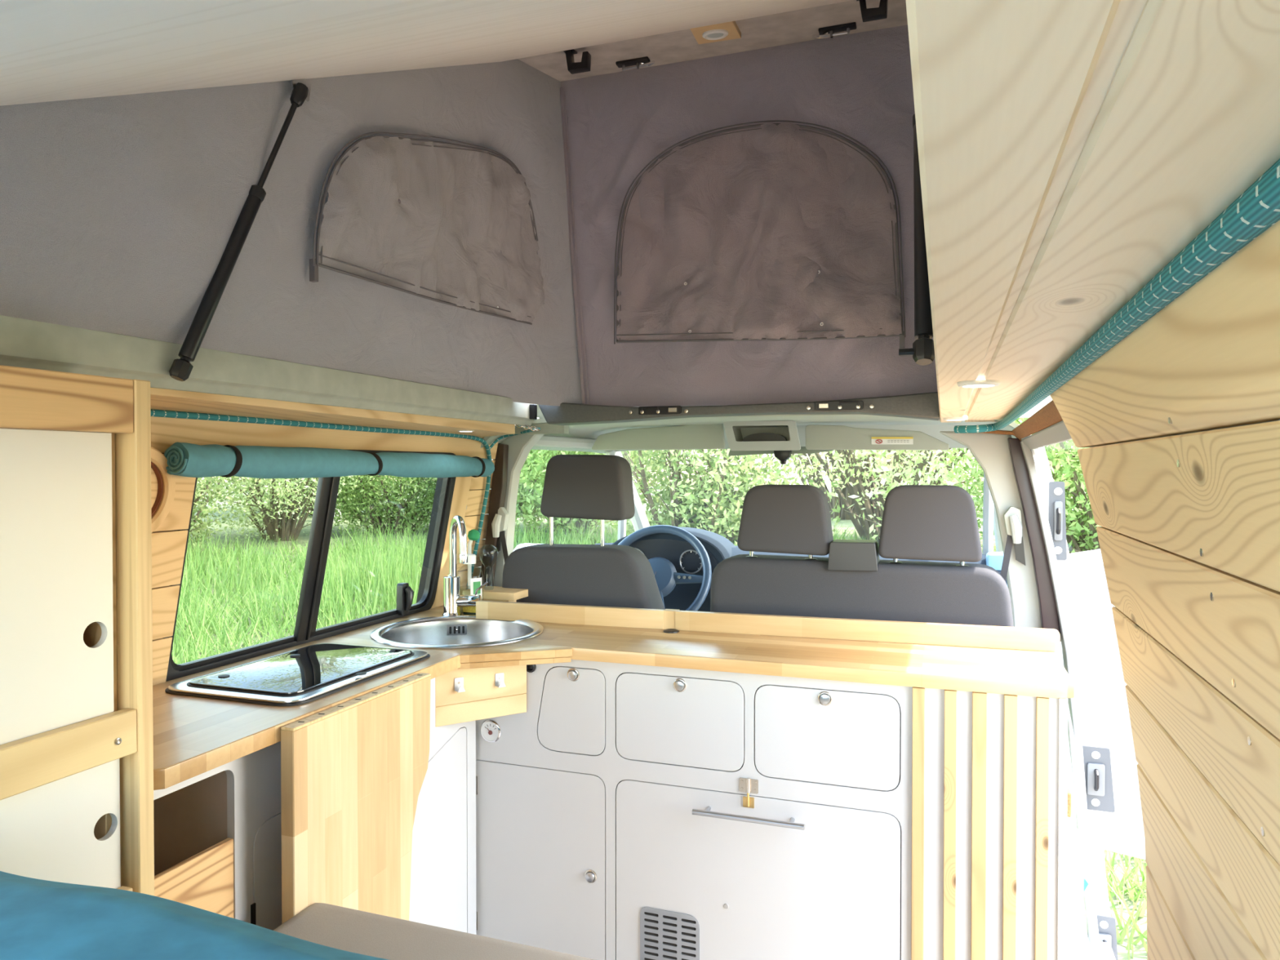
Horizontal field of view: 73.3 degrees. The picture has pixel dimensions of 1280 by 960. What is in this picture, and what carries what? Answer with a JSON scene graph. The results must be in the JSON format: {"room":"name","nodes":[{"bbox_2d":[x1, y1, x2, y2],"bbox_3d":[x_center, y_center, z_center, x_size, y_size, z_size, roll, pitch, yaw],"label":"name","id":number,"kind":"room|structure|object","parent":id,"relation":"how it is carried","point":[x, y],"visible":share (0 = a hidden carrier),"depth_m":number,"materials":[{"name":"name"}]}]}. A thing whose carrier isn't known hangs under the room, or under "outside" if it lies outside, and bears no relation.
{"room":"vehicle interior","nodes":[
{"label":"vehicle interior","id":0,"kind":"room"},
{"bbox_2d":[151,416,497,685],"bbox_3d":[-1.084,0.573,1.361,0.327,1.430,3.030,0,1,19],"label":"wall","id":1,"kind":"structure","parent":0,"point":[168,544],"depth_m":1.76,"materials":[{"name":"brown wood"}]},
{"bbox_2d":[151,446,175,532],"bbox_3d":[-0.884,0.023,1.486,0.058,0.176,0.176,0,1,19],"label":"ring","id":2,"kind":"object","parent":1,"relation":"attached to","point":[163,503],"visible":0.28,"depth_m":1.54,"materials":[{"name":"brown wood"}]},
{"bbox_2d":[0,315,537,426],"bbox_3d":[-0.757,-0.176,1.289,0.089,0.074,2.530,0,1,19],"label":"trim","id":3,"kind":"structure","parent":1,"relation":"attached to","point":[24,343],"depth_m":1.42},
{"bbox_2d":[163,448,456,681],"bbox_3d":[-0.731,0.159,2.064,0.124,0.462,0.938,0,1,19],"label":"window","id":4,"kind":"structure","parent":1,"relation":"in","point":[305,631],"depth_m":2.00,"materials":[{"name":"black rubber"}]},
{"bbox_2d":[150,408,491,589],"bbox_3d":[-0.696,0.111,2.089,0.108,0.484,1.258,0,1,19],"label":"rope","id":5,"kind":"object","parent":1,"relation":"attached to","point":[157,413],"visible":0.8,"depth_m":1.92,"materials":[{"name":"teal fabric"}]},
{"bbox_2d":[164,442,494,478],"bbox_3d":[-0.642,-0.038,2.057,0.070,0.073,1.125,0,1,19],"label":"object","id":6,"kind":"object","parent":1,"relation":"attached to","point":[184,459],"visible":1,"depth_m":1.81,"materials":[{"name":"teal fabric"}]},
{"bbox_2d":[150,387,515,436],"bbox_3d":[-0.779,-0.146,1.493,0.185,0.064,2.299,0,1,19],"label":"trim","id":7,"kind":"structure","parent":1,"relation":"attached to","point":[164,399],"depth_m":1.71,"materials":[{"name":"brown wood"}]},
{"bbox_2d":[457,430,473,431],"bbox_3d":[-0.461,-0.131,2.278,0.044,0.006,0.044,0,1,19],"label":"recessed light","id":8,"kind":"object","parent":1,"relation":"attached to","point":[458,430],"visible":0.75,"depth_m":2.27,"materials":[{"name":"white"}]},
{"bbox_2d":[480,443,508,586],"bbox_3d":[-0.471,0.191,2.732,0.106,0.615,0.032,0,1,19],"label":"trim","id":9,"kind":"structure","parent":1,"relation":"attached to","point":[499,484],"depth_m":2.71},
{"bbox_2d":[491,506,508,562],"bbox_3d":[-0.440,0.192,2.705,0.066,0.213,0.047,0,1,19],"label":"belt","id":10,"kind":"object","parent":1,"relation":"attached to","point":[500,522],"visible":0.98,"depth_m":2.70,"materials":[{"name":"grey plastic"}]},
{"bbox_2d":[479,434,543,586],"bbox_3d":[-0.420,0.174,2.771,0.244,0.665,0.060,0,1,19],"label":"trim","id":11,"kind":"structure","parent":1,"relation":"attached to","point":[520,446],"depth_m":2.75,"materials":[{"name":"grey plastic"}]},
{"bbox_2d":[488,427,540,449],"bbox_3d":[-0.364,-0.123,2.580,0.214,0.062,0.057,1,1,36],"label":"rope","id":12,"kind":"object","parent":1,"relation":"hanging from","point":[528,430],"visible":0.87,"depth_m":2.62,"materials":[{"name":"teal fabric"}]},
{"bbox_2d":[515,424,540,431],"bbox_3d":[-0.342,-0.155,2.442,0.131,0.035,0.015,0,1,19],"label":"chain","id":13,"kind":"object","parent":1,"relation":"attached to","point":[528,427],"visible":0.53,"depth_m":2.43,"materials":[{"name":"silver metal"}]},
{"bbox_2d":[529,404,537,419],"bbox_3d":[-0.301,-0.192,2.427,0.016,0.042,0.020,0,1,19],"label":"bracket","id":14,"kind":"object","parent":1,"relation":"attached to","point":[533,407],"visible":1,"depth_m":2.42,"materials":[{"name":"black plastic"}]},
{"bbox_2d":[514,404,568,434],"bbox_3d":[-0.743,-0.179,1.512,0.290,0.110,2.360,0,1,19],"label":"trim","id":15,"kind":"structure","parent":1,"relation":"attached to","point":[545,428],"depth_m":2.57,"materials":[{"name":"beige plastic"}]},
{"bbox_2d":[628,405,688,414],"bbox_3d":[0.050,-0.187,2.310,0.168,0.022,0.020,0,1,19],"label":"bar latch","id":16,"kind":"object","parent":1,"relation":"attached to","point":[664,410],"visible":1,"depth_m":2.31,"materials":[{"name":"black plastic"}]},
{"bbox_2d":[591,423,725,450],"bbox_3d":[0.061,-0.156,3.116,0.505,0.092,0.020,0,1,19],"label":"sun visor","id":17,"kind":"object","parent":1,"relation":"attached to","point":[690,437],"visible":0.9,"depth_m":3.09,"materials":[{"name":"grey plastic"}]},
{"bbox_2d":[723,420,800,450],"bbox_3d":[0.426,-0.149,2.934,0.260,0.100,0.120,0,1,19],"label":"console","id":18,"kind":"object","parent":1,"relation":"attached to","point":[780,435],"visible":1,"depth_m":2.91,"materials":[{"name":"grey plastic"}]},
{"bbox_2d":[732,425,790,441],"bbox_3d":[0.425,-0.157,2.934,0.195,0.053,0.120,0,1,19],"label":"tray","id":19,"kind":"object","parent":18,"relation":"on","point":[740,433],"depth_m":2.95,"materials":[{"name":"grey plastic"}]},
{"bbox_2d":[728,446,834,464],"bbox_3d":[0.493,-0.087,3.044,0.376,0.066,0.070,0,1,19],"label":"mirror","id":20,"kind":"object","parent":18,"relation":"attached to","point":[803,451],"depth_m":3.03,"materials":[{"name":"grey mirror"}]},
{"bbox_2d":[480,413,1048,473],"bbox_3d":[0.386,-0.117,2.773,1.600,0.184,0.910,0,1,19],"label":"trim","id":21,"kind":"structure","parent":1,"relation":"attached to","point":[931,428],"depth_m":2.89,"materials":[{"name":"grey plastic"}]},
{"bbox_2d":[534,435,595,448],"bbox_3d":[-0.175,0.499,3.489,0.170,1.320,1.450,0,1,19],"label":"sun visor","id":22,"kind":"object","parent":21,"relation":"attached to","point":[552,441],"depth_m":3.02,"materials":[{"name":"grey plastic"}]},
{"bbox_2d":[513,542,542,551],"bbox_3d":[-0.417,0.333,3.428,0.209,0.155,0.083,0,1,19],"label":"mirror","id":23,"kind":"object","parent":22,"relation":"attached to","point":[521,545],"visible":0.15,"depth_m":3.41,"materials":[{"name":"white mirror"}]},
{"bbox_2d":[538,391,940,425],"bbox_3d":[0.232,-0.187,2.302,1.081,0.072,0.100,0,1,19],"label":"trim","id":24,"kind":"structure","parent":21,"relation":"attached to","point":[925,406],"depth_m":2.24,"materials":[{"name":"grey plastic"}]},
{"bbox_2d":[806,400,874,410],"bbox_3d":[0.500,-0.186,2.151,0.166,0.022,0.020,0,1,19],"label":"bar latch","id":25,"kind":"object","parent":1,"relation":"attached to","point":[842,405],"visible":1,"depth_m":2.15,"materials":[{"name":"black plastic"}]},
{"bbox_2d":[636,395,1052,417],"bbox_3d":[-0.107,-0.195,1.361,1.610,0.087,2.500,0,1,19],"label":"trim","id":26,"kind":"structure","parent":1,"relation":"attached to","point":[1048,399],"depth_m":1.93,"materials":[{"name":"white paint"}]},
{"bbox_2d":[804,424,949,450],"bbox_3d":[0.782,-0.142,2.859,0.462,0.089,0.025,0,1,19],"label":"sun visor","id":27,"kind":"object","parent":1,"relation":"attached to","point":[817,437],"visible":1,"depth_m":2.86,"materials":[{"name":"grey plastic"}]},
{"bbox_2d":[887,440,908,442],"bbox_3d":[0.848,-0.127,2.824,0.067,0.006,0.001,0,1,19],"label":"print","id":28,"kind":"object","parent":27,"relation":"attached to","point":[888,441],"depth_m":2.82,"materials":[{"name":"grey paper"}]},
{"bbox_2d":[172,482,1147,959],"bbox_3d":[-1.383,1.099,11.111,70.000,1.070,70.000,0,1,19],"label":"ground","id":29,"kind":"structure","parent":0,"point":[1140,953],"depth_m":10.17,"materials":[{"name":"green plant"}]},
{"bbox_2d":[187,475,281,563],"bbox_3d":[-5.171,-0.047,9.064,2.239,2.329,2.579,-1,1,-44],"label":"bush","id":30,"kind":"object","parent":29,"relation":"on","point":[203,510],"visible":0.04,"depth_m":8.86,"materials":[{"name":"green plant"}]},
{"bbox_2d":[197,475,371,542],"bbox_3d":[-4.353,-0.209,10.449,2.221,2.482,2.600,0,1,-17],"label":"bush","id":31,"kind":"object","parent":29,"relation":"on","point":[270,513],"visible":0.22,"depth_m":10.21,"materials":[{"name":"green plant"}]},
{"bbox_2d":[229,475,392,516],"bbox_3d":[-5.432,-0.647,14.552,3.162,3.288,3.641,0,1,1],"label":"bush","id":32,"kind":"object","parent":29,"relation":"on","point":[312,508],"visible":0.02,"depth_m":14.12,"materials":[{"name":"green plant"}]},
{"bbox_2d":[333,493,342,522],"bbox_3d":[-4.490,-3.442,12.692,3.678,9.031,3.829,0,1,-24],"label":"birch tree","id":33,"kind":"object","parent":29,"relation":"on","point":[338,493],"visible":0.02,"depth_m":12.79,"materials":[{"name":"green plant"}]},
{"bbox_2d":[293,474,437,539],"bbox_3d":[-3.231,-0.301,11.427,2.556,2.651,2.359,0,1,10],"label":"bush","id":34,"kind":"object","parent":29,"relation":"on","point":[371,503],"visible":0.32,"depth_m":11.02,"materials":[{"name":"green plant"}]},
{"bbox_2d":[417,449,546,527],"bbox_3d":[-2.116,-0.231,12.072,2.731,2.466,2.371,1,1,37],"label":"bush","id":35,"kind":"object","parent":29,"relation":"on","point":[522,503],"visible":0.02,"depth_m":11.82,"materials":[{"name":"green plant"}]},
{"bbox_2d":[515,449,702,540],"bbox_3d":[-0.757,-0.924,11.208,3.538,3.977,3.833,0,1,12],"label":"bush","id":36,"kind":"object","parent":29,"relation":"on","point":[537,461],"visible":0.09,"depth_m":10.42,"materials":[{"name":"green plant"}]},
{"bbox_2d":[565,448,845,546],"bbox_3d":[0.640,-0.217,9.395,3.030,3.151,3.490,0,1,5],"label":"bush","id":37,"kind":"object","parent":29,"relation":"on","point":[717,504],"visible":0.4,"depth_m":8.76,"materials":[{"name":"green plant"}]},
{"bbox_2d":[755,448,982,519],"bbox_3d":[3.695,-2.299,14.602,5.840,6.917,5.874,0,1,-10],"label":"bush","id":38,"kind":"object","parent":29,"relation":"on","point":[842,514],"visible":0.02,"depth_m":14.25,"materials":[{"name":"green plant"}]},
{"bbox_2d":[767,417,1072,549],"bbox_3d":[2.874,-1.017,10.001,4.010,4.480,4.694,0,1,-3],"label":"bush","id":39,"kind":"object","parent":29,"relation":"on","point":[867,495],"visible":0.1,"depth_m":9.46,"materials":[{"name":"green plant"}]},
{"bbox_2d":[928,417,1101,553],"bbox_3d":[4.638,-0.624,8.121,3.538,3.977,3.833,0,1,-18],"label":"bush","id":40,"kind":"object","parent":29,"relation":"on","point":[1064,466],"visible":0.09,"depth_m":7.92,"materials":[{"name":"green plant"}]},
{"bbox_2d":[518,0,907,81],"bbox_3d":[-0.106,-0.679,1.312,1.320,0.937,2.220,0,1,19],"label":"roof panel","id":41,"kind":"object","parent":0,"point":[797,25],"depth_m":2.15,"materials":[{"name":"beige plastic"}]},
{"bbox_2d":[0,0,852,106],"bbox_3d":[-0.120,-0.626,1.174,1.055,0.863,1.750,0,1,19],"label":"roof","id":42,"kind":"object","parent":41,"relation":"attached to","point":[51,50],"visible":1,"depth_m":0.83,"materials":[{"name":"white plastic"}]},
{"bbox_2d":[0,24,937,406],"bbox_3d":[-0.102,-0.646,1.298,1.154,0.950,2.195,0,1,19],"label":"canvas","id":43,"kind":"object","parent":41,"relation":"attached to","point":[735,228],"visible":0.9,"depth_m":2.13,"materials":[{"name":"grey fabric"}]},
{"bbox_2d":[168,79,311,381],"bbox_3d":[-0.622,-0.425,1.378,0.051,0.550,0.253,1,1,41],"label":"gas strut","id":44,"kind":"object","parent":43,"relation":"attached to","point":[180,370],"visible":0.96,"depth_m":1.34,"materials":[{"name":"black metal"}]},
{"bbox_2d":[563,48,591,74],"bbox_3d":[-0.158,-1.054,2.154,0.068,0.062,0.032,0,1,19],"label":"roof hook","id":45,"kind":"object","parent":41,"relation":"attached to","point":[584,65],"visible":0.91,"depth_m":2.15,"materials":[{"name":"black plastic"}]},
{"bbox_2d":[615,56,654,71],"bbox_3d":[-0.011,-1.096,2.269,0.106,0.022,0.024,0,1,19],"label":"roof hook","id":46,"kind":"structure","parent":41,"relation":"attached to","point":[642,61],"depth_m":2.26,"materials":[{"name":"black plastic"}]},
{"bbox_2d":[689,21,741,44],"bbox_3d":[0.179,-1.076,2.059,0.116,0.042,0.137,0,1,19],"label":"roof light","id":47,"kind":"object","parent":41,"relation":"attached to","point":[727,30],"visible":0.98,"depth_m":2.05,"materials":[{"name":"brown wood"}]},
{"bbox_2d":[706,32,723,38],"bbox_3d":[0.180,-1.065,2.058,0.039,0.010,0.039,0,1,19],"label":"diffuser","id":48,"kind":"object","parent":47,"relation":"attached to","point":[709,35],"depth_m":2.06,"materials":[{"name":"grey plastic"}]},
{"bbox_2d":[812,22,856,38],"bbox_3d":[0.474,-1.095,2.103,0.106,0.022,0.024,0,1,19],"label":"roof hook","id":49,"kind":"structure","parent":41,"relation":"attached to","point":[824,32],"depth_m":2.10,"materials":[{"name":"black plastic"}]},
{"bbox_2d":[856,0,888,22],"bbox_3d":[0.509,-1.046,1.892,0.068,0.062,0.032,0,1,19],"label":"roof hook","id":50,"kind":"object","parent":41,"relation":"attached to","point":[881,12],"visible":1,"depth_m":1.88,"materials":[{"name":"black plastic"}]},
{"bbox_2d":[595,526,1007,611],"bbox_3d":[0.623,0.447,3.465,1.530,0.524,0.963,0,1,19],"label":"dashboard","id":51,"kind":"object","parent":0,"point":[686,559],"visible":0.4,"depth_m":3.18,"materials":[{"name":"grey"}]},
{"bbox_2d":[617,524,711,611],"bbox_3d":[0.057,0.350,3.092,0.411,0.366,0.209,0,1,19],"label":"steering wheel","id":52,"kind":"object","parent":51,"relation":"attached to","point":[666,576],"visible":0.49,"depth_m":3.06,"materials":[{"name":"blue plastic"}]},
{"bbox_2d":[612,526,735,564],"bbox_3d":[0.125,0.254,3.300,0.478,0.135,0.240,0,1,19],"label":"hood","id":53,"kind":"object","parent":51,"relation":"attached to","point":[673,548],"depth_m":3.18,"materials":[{"name":"grey"}]},
{"bbox_2d":[604,449,1003,555],"bbox_3d":[0.679,0.114,3.575,1.698,0.572,0.864,0,1,19],"label":"trim","id":54,"kind":"structure","parent":0,"point":[639,521],"depth_m":3.40,"materials":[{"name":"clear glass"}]},
{"bbox_2d":[939,431,1041,628],"bbox_3d":[0.944,0.154,2.288,0.280,0.569,0.060,0,1,19],"label":"trim","id":55,"kind":"structure","parent":0,"point":[991,451],"depth_m":2.25,"materials":[{"name":"grey plastic"}]},
{"bbox_2d":[986,551,1003,569],"bbox_3d":[1.255,0.313,2.891,0.170,0.149,0.080,0,1,19],"label":"mirror","id":56,"kind":"object","parent":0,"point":[994,560],"visible":0.21,"depth_m":2.87,"materials":[{"name":"blue mirror"}]},
{"bbox_2d":[1054,547,1145,859],"bbox_3d":[1.648,0.479,2.830,0.879,1.539,0.082,1,1,39],"label":"door","id":57,"kind":"structure","parent":0,"point":[1123,833],"depth_m":2.88,"materials":[{"name":"white paint"}]},
{"bbox_2d":[1050,220,1279,959],"bbox_3d":[0.305,0.541,0.271,0.144,1.324,1.900,0,1,19],"label":"wall","id":58,"kind":"structure","parent":0,"point":[1188,534],"depth_m":0.70,"materials":[{"name":"brown wood"}]},
{"bbox_2d":[898,113,934,364],"bbox_3d":[0.376,-0.429,1.154,0.044,0.569,0.202,0,1,19],"label":"gas strut","id":59,"kind":"object","parent":58,"relation":"attached to","point":[922,352],"visible":0.48,"depth_m":1.09,"materials":[{"name":"black metal"}]},
{"bbox_2d":[943,417,968,420],"bbox_3d":[0.752,-0.145,2.047,0.056,0.006,0.056,0,1,19],"label":"recessed light","id":60,"kind":"object","parent":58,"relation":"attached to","point":[946,418],"visible":1,"depth_m":2.03,"materials":[{"name":"white plastic"}]},
{"bbox_2d":[956,379,999,387],"bbox_3d":[0.471,-0.133,1.196,0.056,0.006,0.056,0,1,19],"label":"recessed light","id":61,"kind":"object","parent":58,"relation":"attached to","point":[980,383],"visible":1,"depth_m":1.18,"materials":[{"name":"white plastic"}]},
{"bbox_2d":[966,384,989,386],"bbox_3d":[0.471,-0.134,1.196,0.041,0.003,0.041,0,1,19],"label":"diffuser","id":62,"kind":"object","parent":61,"relation":"attached to","point":[966,384],"depth_m":1.20,"materials":[{"name":"white plastic"}]},
{"bbox_2d":[1000,506,1025,581],"bbox_3d":[0.959,0.175,2.216,0.066,0.213,0.047,0,1,19],"label":"belt","id":63,"kind":"object","parent":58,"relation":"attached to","point":[1012,517],"visible":0.98,"depth_m":2.22,"materials":[{"name":"grey plastic"}]},
{"bbox_2d":[1007,437,1061,641],"bbox_3d":[1.008,0.151,2.202,0.125,0.519,0.040,0,1,19],"label":"door frame","id":64,"kind":"structure","parent":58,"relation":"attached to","point":[1049,619],"depth_m":2.18,"materials":[{"name":"grey plastic"}]},
{"bbox_2d":[982,400,1115,959],"bbox_3d":[0.844,0.603,1.699,0.361,1.481,1.190,0,1,19],"label":"door frame","id":65,"kind":"structure","parent":58,"relation":"in","point":[1046,427],"depth_m":2.13,"materials":[{"name":"grey metal"}]},
{"bbox_2d":[1048,481,1066,559],"bbox_3d":[1.060,0.104,2.179,0.042,0.200,0.027,0,1,19],"label":"plate","id":66,"kind":"object","parent":65,"relation":"attached to","point":[1057,521],"visible":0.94,"depth_m":2.19,"materials":[{"name":"grey metal"}]},
{"bbox_2d":[1066,788,1071,817],"bbox_3d":[0.895,0.698,1.809,0.018,0.090,0.030,0,1,19],"label":"wood block","id":67,"kind":"object","parent":65,"relation":"on","point":[1068,793],"visible":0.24,"depth_m":1.79,"materials":[{"name":"brown wood"}]},
{"bbox_2d":[1083,875,1088,892],"bbox_3d":[0.919,0.835,1.824,0.054,0.068,0.030,0,1,19],"label":"peg","id":68,"kind":"object","parent":65,"relation":"attached to","point":[1086,882],"visible":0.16,"depth_m":1.80,"materials":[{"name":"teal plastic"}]},
{"bbox_2d":[1082,745,1115,812],"bbox_3d":[1.145,0.753,2.159,0.088,0.160,0.027,0,1,19],"label":"plate","id":69,"kind":"object","parent":65,"relation":"attached to","point":[1097,762],"visible":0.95,"depth_m":2.16,"materials":[{"name":"grey metal"}]},
{"bbox_2d":[1087,914,1118,959],"bbox_3d":[1.164,1.183,2.157,0.072,0.170,0.027,0,1,19],"label":"plate","id":70,"kind":"object","parent":65,"relation":"attached to","point":[1106,924],"visible":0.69,"depth_m":2.16,"materials":[{"name":"grey metal"}]},
{"bbox_2d":[906,0,1279,422],"bbox_3d":[0.384,-0.138,0.870,0.164,0.012,2.900,0,1,19],"label":"ceiling panel","id":71,"kind":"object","parent":58,"relation":"attached to","point":[1069,151],"depth_m":0.33,"materials":[{"name":"brown wood"}]},
{"bbox_2d":[953,158,1279,432],"bbox_3d":[0.422,-0.118,0.940,0.123,0.035,2.656,0,1,19],"label":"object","id":72,"kind":"object","parent":58,"relation":"attached to","point":[1256,209],"visible":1,"depth_m":0.48,"materials":[{"name":"teal fabric"}]},
{"bbox_2d":[1090,419,1279,447],"bbox_3d":[0.330,0.360,0.261,0.166,0.963,1.890,0,1,19],"label":"gap","id":73,"kind":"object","parent":58,"relation":"attached to","point":[1276,420],"depth_m":0.65,"materials":[{"name":"brown wood"}]},
{"bbox_3d":[-0.338,1.312,1.103,1.880,0.040,3.020,0,1,19],"label":"floor","id":74,"kind":"structure","parent":0,"visible":0},
{"bbox_2d":[0,364,154,895],"bbox_3d":[-1.031,0.587,0.667,0.417,1.422,1.156,0,1,19],"label":"wardrobe","id":75,"kind":"object","parent":74,"relation":"on","point":[77,726],"visible":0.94,"depth_m":1.05,"materials":[{"name":"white wood"}]},
{"bbox_2d":[153,677,476,934],"bbox_3d":[-0.710,0.840,1.675,0.343,0.848,0.947,0,1,19],"label":"base cabinet","id":76,"kind":"object","parent":74,"relation":"on","point":[218,830],"visible":0.34,"depth_m":1.42,"materials":[{"name":"grey laminate"}]},
{"bbox_2d":[435,665,526,726],"bbox_3d":[-0.363,0.479,1.962,0.220,0.131,0.018,0,1,-32],"label":"board","id":77,"kind":"object","parent":76,"relation":"attached to","point":[481,699],"visible":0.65,"depth_m":1.95,"materials":[{"name":"brown wood"}]},
{"bbox_2d":[454,676,465,692],"bbox_3d":[-0.401,0.456,1.917,0.021,0.029,0.016,0,1,-32],"label":"coat hook","id":78,"kind":"object","parent":77,"relation":"attached to","point":[459,682],"visible":1,"depth_m":1.92,"materials":[{"name":"silver metal"}]},
{"bbox_2d":[495,672,506,687],"bbox_3d":[-0.318,0.458,1.968,0.021,0.029,0.016,0,1,-32],"label":"coat hook","id":79,"kind":"object","parent":77,"relation":"attached to","point":[500,682],"visible":1,"depth_m":1.97,"materials":[{"name":"silver metal"}]},
{"bbox_2d":[502,454,665,609],"bbox_3d":[-0.168,0.206,2.562,0.509,0.562,0.154,0,1,19],"label":"seat","id":80,"kind":"object","parent":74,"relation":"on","point":[585,486],"visible":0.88,"depth_m":2.49,"materials":[{"name":"grey fabric"}]},
{"bbox_2d":[475,659,1067,959],"bbox_3d":[0.247,0.836,1.990,1.302,0.848,0.336,0,1,19],"label":"base cabinet","id":81,"kind":"object","parent":74,"relation":"on","point":[630,811],"visible":0.98,"depth_m":1.84,"materials":[{"name":"grey laminate"}]},
{"bbox_2d":[480,719,501,742],"bbox_3d":[-0.357,0.601,2.056,0.055,0.055,0.006,0,1,19],"label":"gauge","id":82,"kind":"object","parent":81,"relation":"attached to","point":[491,730],"visible":1,"depth_m":2.06,"materials":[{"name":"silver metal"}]},
{"bbox_2d":[526,664,536,672],"bbox_3d":[-0.257,0.439,2.018,0.026,0.026,0.009,0,1,19],"label":"socket","id":83,"kind":"object","parent":81,"relation":"attached to","point":[530,668],"visible":0.77,"depth_m":2.02,"materials":[{"name":"black plastic"}]},
{"bbox_2d":[152,605,1074,790],"bbox_3d":[-0.028,0.402,1.690,1.646,0.032,1.442,0,1,19],"label":"countertop","id":84,"kind":"structure","parent":81,"relation":"on","point":[193,736],"depth_m":1.81,"materials":[{"name":"beige wood"}]},
{"bbox_2d":[164,643,430,706],"bbox_3d":[-0.664,0.377,1.726,0.314,0.016,0.441,0,1,19],"label":"cooktop","id":85,"kind":"object","parent":84,"relation":"in","point":[306,674],"visible":1,"depth_m":1.65,"materials":[{"name":"black glass"}]},
{"bbox_2d":[280,672,431,924],"bbox_3d":[-0.498,0.714,1.559,0.026,0.644,0.390,0,1,19],"label":"leaf","id":86,"kind":"object","parent":84,"relation":"hanging from","point":[353,771],"visible":0.96,"depth_m":1.51,"materials":[{"name":"brown wood"}]},
{"bbox_2d":[369,614,543,648],"bbox_3d":[-0.456,0.452,2.167,0.426,0.156,0.426,0,1,19],"label":"sink","id":87,"kind":"object","parent":84,"relation":"in","point":[464,631],"visible":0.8,"depth_m":2.31,"materials":[{"name":"silver metal"}]},
{"bbox_2d":[442,515,488,616],"bbox_3d":[-0.494,0.237,2.365,0.122,0.282,0.111,0,1,19],"label":"faucet","id":88,"kind":"object","parent":84,"relation":"on","point":[453,601],"visible":0.98,"depth_m":2.38,"materials":[{"name":"silver metal"}]},
{"bbox_2d":[462,606,475,614],"bbox_3d":[-0.449,0.359,2.416,0.087,0.036,0.046,0,1,19],"label":"sponge","id":89,"kind":"object","parent":84,"relation":"on","point":[467,611],"visible":0.3,"depth_m":2.40,"materials":[{"name":"yellow plastic"}]},
{"bbox_2d":[456,554,483,599],"bbox_3d":[-0.485,0.294,2.456,0.077,0.164,0.076,0,1,19],"label":"soap bottle","id":90,"kind":"object","parent":84,"relation":"on","point":[475,583],"visible":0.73,"depth_m":2.43,"materials":[{"name":"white plastic"}]},
{"bbox_2d":[462,586,528,602],"bbox_3d":[-0.423,0.349,2.546,0.170,0.052,0.110,0,1,19],"label":"corner shelf","id":91,"kind":"object","parent":84,"relation":"on","point":[489,593],"visible":0.52,"depth_m":2.50,"materials":[{"name":"brown wood"}]},
{"bbox_2d":[467,528,479,588],"bbox_3d":[-0.496,0.235,2.565,0.036,0.176,0.036,0,1,-13],"label":"dish brush","id":92,"kind":"object","parent":91,"relation":"on","point":[473,535],"visible":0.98,"depth_m":2.56,"materials":[{"name":"white"}]},
{"bbox_2d":[663,628,679,633],"bbox_3d":[0.078,0.378,2.157,0.040,0.005,0.040,0,1,19],"label":"cable grommet","id":93,"kind":"object","parent":84,"relation":"on","point":[668,630],"visible":1,"depth_m":2.15,"materials":[{"name":"black plastic"}]},
{"bbox_2d":[475,600,1060,651],"bbox_3d":[0.250,0.357,2.146,1.448,0.047,0.032,0,1,17],"label":"ledge","id":94,"kind":"object","parent":84,"relation":"on","point":[888,631],"visible":1,"depth_m":2.10,"materials":[{"name":"brown wood"}]},
{"bbox_2d":[640,906,699,959],"bbox_3d":[0.066,1.059,1.914,0.138,0.200,0.002,0,1,19],"label":"vent grille","id":95,"kind":"object","parent":81,"relation":"attached to","point":[666,933],"depth_m":1.91,"materials":[{"name":"silver metal"}]},
{"bbox_2d":[710,484,1013,626],"bbox_3d":[0.574,0.245,2.295,0.781,0.466,0.163,0,1,19],"label":"bench","id":96,"kind":"object","parent":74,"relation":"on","point":[935,522],"visible":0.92,"depth_m":2.22,"materials":[{"name":"grey fabric"}]},
{"bbox_3d":[-0.293,1.094,0.410,1.155,0.375,1.650,0,1,19],"label":"bed base","id":97,"kind":"object","parent":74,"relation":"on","visible":0},
{"bbox_2d":[273,902,595,959],"bbox_3d":[-0.279,0.805,0.436,1.170,0.201,1.715,0,1,19],"label":"mattress","id":98,"kind":"object","parent":97,"relation":"on","point":[343,928],"visible":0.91,"depth_m":1.30,"materials":[{"name":"grey fabric"}]},
{"bbox_2d":[0,871,388,959],"bbox_3d":[-0.359,0.560,0.198,1.147,0.376,1.134,0,1,19],"label":"blanket","id":99,"kind":"object","parent":98,"relation":"on","point":[40,919],"visible":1,"depth_m":0.71,"materials":[{"name":"teal fabric"}]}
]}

